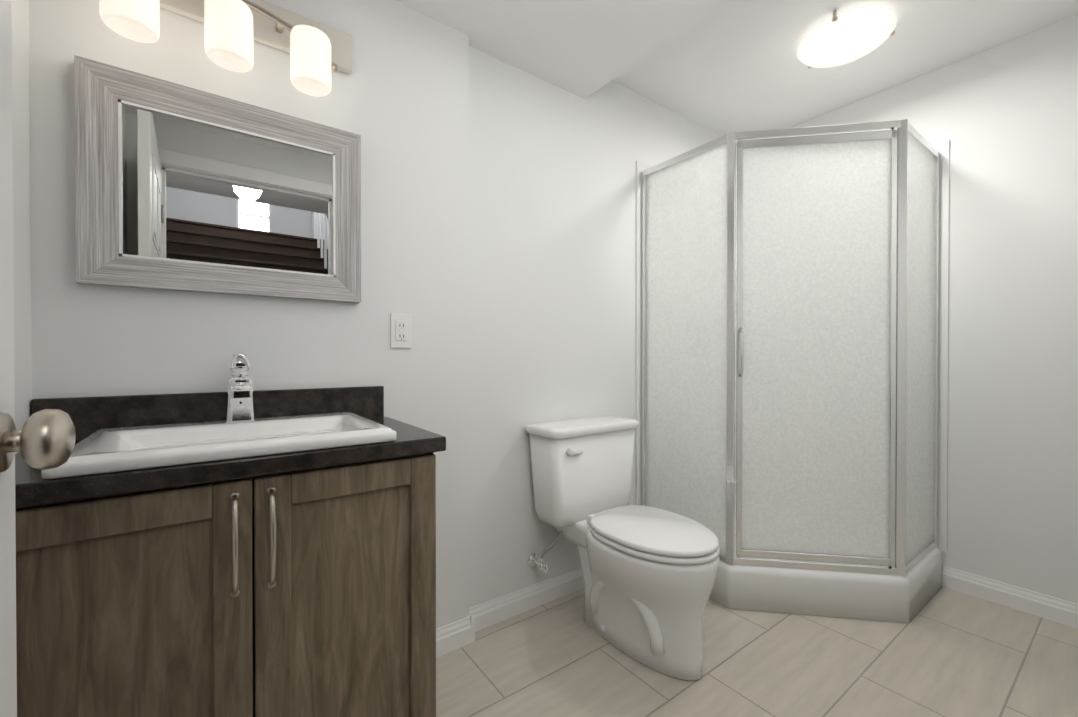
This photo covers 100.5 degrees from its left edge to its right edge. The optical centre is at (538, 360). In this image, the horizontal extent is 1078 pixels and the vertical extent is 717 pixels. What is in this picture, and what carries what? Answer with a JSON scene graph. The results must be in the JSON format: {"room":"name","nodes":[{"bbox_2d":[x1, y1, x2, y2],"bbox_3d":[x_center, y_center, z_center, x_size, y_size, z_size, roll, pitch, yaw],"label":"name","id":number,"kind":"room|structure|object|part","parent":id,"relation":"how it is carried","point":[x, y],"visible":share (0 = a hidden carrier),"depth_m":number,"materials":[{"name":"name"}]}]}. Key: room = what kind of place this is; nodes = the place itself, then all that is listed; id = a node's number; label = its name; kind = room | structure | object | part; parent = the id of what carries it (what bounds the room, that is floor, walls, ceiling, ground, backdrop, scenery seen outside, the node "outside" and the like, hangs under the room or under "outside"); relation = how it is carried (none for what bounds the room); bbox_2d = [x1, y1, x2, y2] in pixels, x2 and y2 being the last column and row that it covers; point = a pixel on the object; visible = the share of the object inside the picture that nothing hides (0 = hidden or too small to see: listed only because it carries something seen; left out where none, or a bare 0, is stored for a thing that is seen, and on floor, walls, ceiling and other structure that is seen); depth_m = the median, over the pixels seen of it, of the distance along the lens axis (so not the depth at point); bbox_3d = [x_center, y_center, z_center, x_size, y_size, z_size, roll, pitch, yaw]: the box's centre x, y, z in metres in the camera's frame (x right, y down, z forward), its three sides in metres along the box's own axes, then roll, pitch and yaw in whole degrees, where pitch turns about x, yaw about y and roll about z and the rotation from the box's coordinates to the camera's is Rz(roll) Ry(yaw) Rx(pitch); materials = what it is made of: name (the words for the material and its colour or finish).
{"room":"bathroom","nodes":[
{"label":"bathroom","id":0,"kind":"room"},
{"bbox_2d":[11,0,31,453],"bbox_3d":[-0.776,-0.203,0.401,0.120,2.520,1.770,0,0,-36],"label":"wall","id":1,"kind":"structure","parent":0,"point":[21,210],"depth_m":0.97,"materials":[{"name":"white paint"}]},
{"bbox_2d":[0,0,75,716],"bbox_3d":[-0.395,0.042,0.201,0.155,2.016,0.747,0,0,-36],"label":"door","id":2,"kind":"structure","parent":1,"relation":"in","point":[44,439],"depth_m":0.49,"materials":[{"name":"white paint"}]},
{"bbox_3d":[-0.586,0.085,0.463,0.155,0.066,0.101,0,0,-36],"label":"knob","id":3,"kind":"part","parent":2,"relation":"part of","materials":[{"name":"silver metal"}]},
{"bbox_2d":[29,0,721,628],"bbox_3d":[0.037,-0.214,1.987,3.305,2.520,0.170,0,0,-36],"label":"wall","id":4,"kind":"structure","parent":0,"point":[499,230],"depth_m":1.59,"materials":[{"name":"white paint"}]},
{"bbox_2d":[74,55,360,302],"bbox_3d":[-0.822,-0.442,1.231,0.632,0.522,0.030,0,0,-36],"label":"mirror","id":5,"kind":"object","parent":4,"relation":"attached to","point":[178,187],"visible":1,"depth_m":1.19,"materials":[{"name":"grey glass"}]},
{"bbox_2d":[99,0,351,96],"bbox_3d":[-0.801,-0.883,1.157,0.636,0.256,0.169,0,0,-36],"label":"sconce","id":6,"kind":"object","parent":4,"relation":"attached to","point":[234,29],"visible":1,"depth_m":1.17,"materials":[{"name":"white glass"}]},
{"bbox_2d":[390,313,411,347],"bbox_3d":[-0.464,-0.099,1.509,0.071,0.116,0.010,0,0,-36],"label":"electrical outlet","id":7,"kind":"object","parent":4,"relation":"attached to","point":[400,330],"visible":1,"depth_m":1.50,"materials":[{"name":"white plastic"}]},
{"bbox_2d":[436,566,1077,656],"bbox_3d":[0.832,1.003,1.585,2.265,0.092,1.530,0,0,-36],"label":"baseboard","id":8,"kind":"structure","parent":4,"relation":"attached to","point":[455,635],"depth_m":1.85,"materials":[{"name":"white paint"}]},
{"bbox_2d":[395,0,1077,142],"bbox_3d":[0.509,-1.385,1.333,3.305,0.370,1.770,0,0,-36],"label":"ceiling","id":9,"kind":"structure","parent":0,"point":[721,67],"depth_m":1.84,"materials":[{"name":"white paint"}]},
{"bbox_2d":[797,6,897,68],"bbox_3d":[1.263,-1.314,1.854,0.348,0.077,0.344,0,0,-36],"label":"ceiling light","id":10,"kind":"object","parent":9,"relation":"attached to","point":[835,40],"visible":1,"depth_m":1.79,"materials":[{"name":"white glass"}]},
{"bbox_2d":[436,586,1077,716],"bbox_3d":[0.509,1.100,1.350,3.305,0.100,1.770,0,0,-36],"label":"floor","id":11,"kind":"structure","parent":0,"point":[946,652],"depth_m":1.52,"materials":[{"name":"tile"}]},
{"bbox_2d":[15,353,445,716],"bbox_3d":[-0.682,0.516,1.060,0.797,1.069,0.479,0,0,-36],"label":"bathroom vanity","id":12,"kind":"object","parent":11,"relation":"on","point":[240,547],"visible":0.96,"depth_m":0.90,"materials":[{"name":"brown wood"}]},
{"bbox_2d":[41,412,396,478],"bbox_3d":[-0.683,0.196,1.046,0.572,0.072,0.418,0,0,-36],"label":"sink","id":13,"kind":"object","parent":12,"relation":"in","point":[298,446],"depth_m":0.94,"materials":[{"name":"ceramic"}]},
{"bbox_2d":[225,353,254,422],"bbox_3d":[-0.763,0.070,1.146,0.064,0.178,0.108,0,0,-36],"label":"faucet","id":14,"kind":"object","parent":12,"relation":"on","point":[240,403],"depth_m":1.15,"materials":[{"name":"silver metal"}]},
{"bbox_2d":[526,416,719,680],"bbox_3d":[0.342,0.656,1.724,0.500,0.783,0.722,0,0,-36],"label":"toilet","id":15,"kind":"object","parent":11,"relation":"on","point":[649,575],"visible":1,"depth_m":1.63,"materials":[{"name":"ceramic"}]},
{"bbox_2d":[636,119,949,622],"bbox_3d":[1.187,0.018,2.168,0.995,2.052,0.995,0,0,-36],"label":"shower","id":16,"kind":"object","parent":11,"relation":"on","point":[792,309],"visible":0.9,"depth_m":1.88,"materials":[{"name":"glass"}]},
{"bbox_2d":[791,14,1077,603],"bbox_3d":[1.795,-0.216,2.281,0.120,2.520,1.770,0,0,-36],"label":"wall","id":17,"kind":"structure","parent":0,"point":[1003,118],"depth_m":1.90,"materials":[{"name":"white paint"}]}
]}

